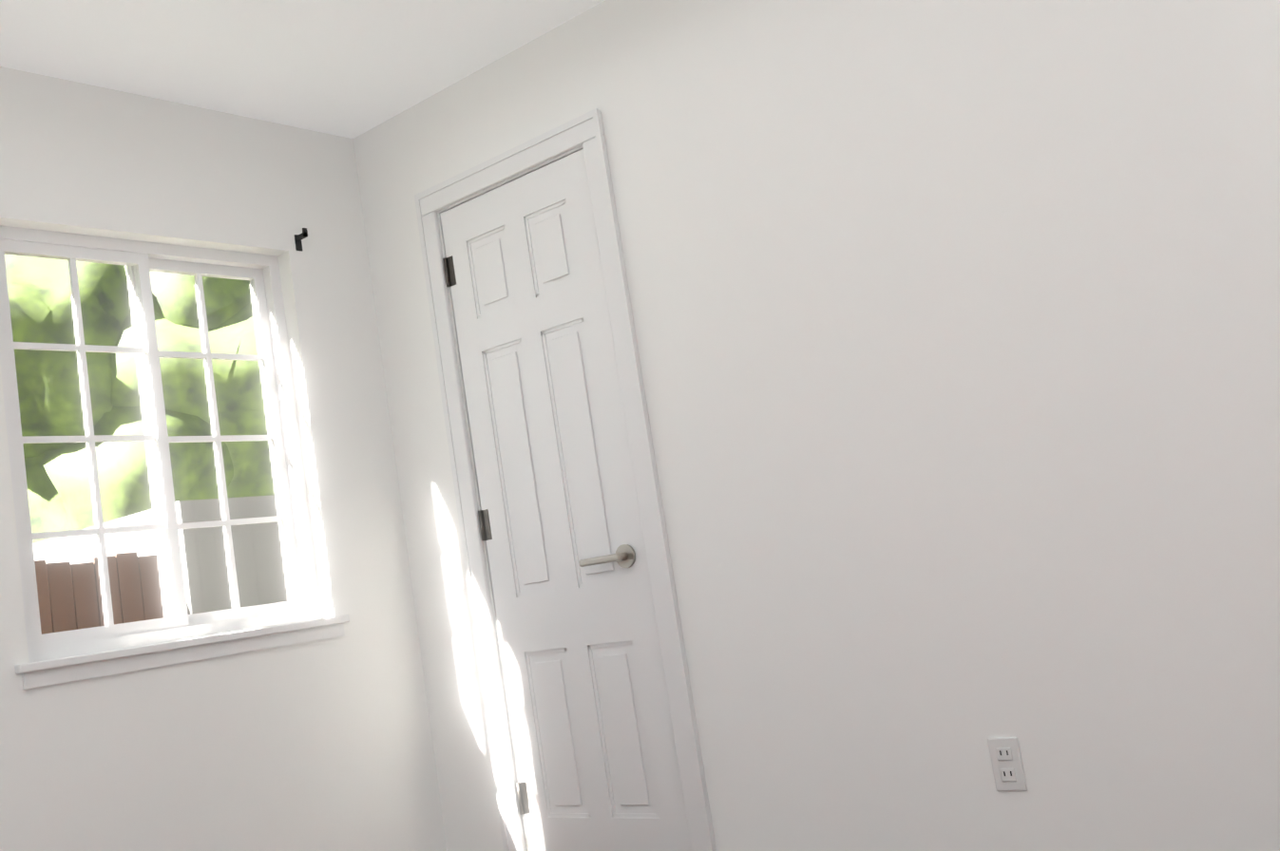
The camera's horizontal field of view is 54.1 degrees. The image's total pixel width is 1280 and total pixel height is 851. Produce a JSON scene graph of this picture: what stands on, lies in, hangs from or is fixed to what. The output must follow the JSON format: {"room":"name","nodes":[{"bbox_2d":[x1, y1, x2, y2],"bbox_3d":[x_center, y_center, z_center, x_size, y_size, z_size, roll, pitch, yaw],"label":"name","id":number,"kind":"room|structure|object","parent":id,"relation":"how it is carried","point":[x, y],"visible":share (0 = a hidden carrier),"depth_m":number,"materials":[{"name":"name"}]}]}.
{"room":"empty bedroom","nodes":[
{"label":"empty bedroom","id":0,"kind":"room"},
{"bbox_2d":[0,66,446,850],"bbox_3d":[-1.784,0.262,2.861,0.150,2.400,3.270,-14,-9,39],"label":"wall","id":1,"kind":"structure","parent":0,"point":[321,745],"depth_m":3.56,"materials":[{"name":"white paint"}]},
{"bbox_2d":[0,225,322,663],"bbox_3d":[-1.350,0.038,3.492,0.082,1.121,0.890,-14,-9,39],"label":"window","id":2,"kind":"structure","parent":1,"relation":"in","point":[141,260],"depth_m":3.48,"materials":[{"name":"white plastic"}]},
{"bbox_2d":[14,614,349,689],"bbox_3d":[-1.195,0.602,3.370,0.088,0.060,0.960,-14,-9,39],"label":"sill","id":3,"kind":"structure","parent":1,"relation":"attached to","point":[51,672],"depth_m":3.29,"materials":[{"name":"white wood"}]},
{"bbox_2d":[294,228,307,251],"bbox_3d":[-1.039,-0.572,3.854,0.045,0.060,0.020,-14,-9,39],"label":"curtain bracket","id":4,"kind":"object","parent":1,"relation":"attached to","point":[298,238],"visible":0.95,"depth_m":3.86,"materials":[{"name":"black metal"}]},
{"bbox_2d":[0,0,604,138],"bbox_3d":[-0.384,-1.369,1.681,4.370,0.100,3.270,-14,-9,39],"label":"ceiling","id":5,"kind":"structure","parent":0,"point":[351,68],"depth_m":3.40,"materials":[{"name":"white paint"}]},
{"bbox_2d":[353,0,1279,850],"bbox_3d":[0.825,-0.159,2.738,4.100,2.400,0.120,-14,-9,39],"label":"wall","id":6,"kind":"structure","parent":0,"point":[958,331],"depth_m":2.81,"materials":[{"name":"white paint"}]},
{"bbox_2d":[414,108,716,850],"bbox_3d":[-0.198,0.247,3.591,0.774,2.114,0.160,-14,-9,39],"label":"trim","id":7,"kind":"structure","parent":6,"relation":"attached to","point":[585,132],"depth_m":3.56,"materials":[{"name":"white wood"}]},
{"bbox_2d":[439,149,691,850],"bbox_3d":[-0.238,0.285,3.536,0.616,2.023,0.087,-14,-9,39],"label":"closet door","id":8,"kind":"structure","parent":6,"relation":"in","point":[583,670],"depth_m":3.53,"materials":[{"name":"white wood"}]},
{"bbox_2d":[987,737,1027,791],"bbox_3d":[0.788,0.728,2.694,0.070,0.114,0.008,-14,-9,39],"label":"electrical outlet","id":9,"kind":"object","parent":6,"relation":"attached to","point":[1006,763],"visible":1,"depth_m":2.69,"materials":[{"name":"white plastic"}]},
{"label":"outside","id":10,"kind":"structure","parent":0,"visible":0},
{"bbox_3d":[-1.085,2.772,10.775,70.000,0.100,70.000,-14,-9,39],"label":"ground","id":11,"kind":"structure","parent":10,"visible":0},
{"bbox_2d":[34,552,164,634],"bbox_3d":[-3.646,1.701,6.801,0.060,1.860,2.630,-14,-9,39],"label":"fence","id":12,"kind":"object","parent":11,"relation":"on","point":[95,597],"depth_m":7.45,"materials":[{"name":"brown wood"}]},
{"bbox_2d":[4,254,275,543],"bbox_3d":[-9.600,-0.267,16.231,14.875,9.732,8.156,-14,-9,39],"label":"trees","id":13,"kind":"object","parent":11,"relation":"on","point":[57,367],"depth_m":11.95,"materials":[{"name":"green plant"}]},
{"bbox_2d":[33,495,287,614],"bbox_3d":[-2.278,1.785,10.559,2.850,2.150,4.840,-14,-9,39],"label":"garage","id":14,"kind":"structure","parent":11,"relation":"on","point":[261,510],"depth_m":8.21,"materials":[{"name":"grey"}]}
]}

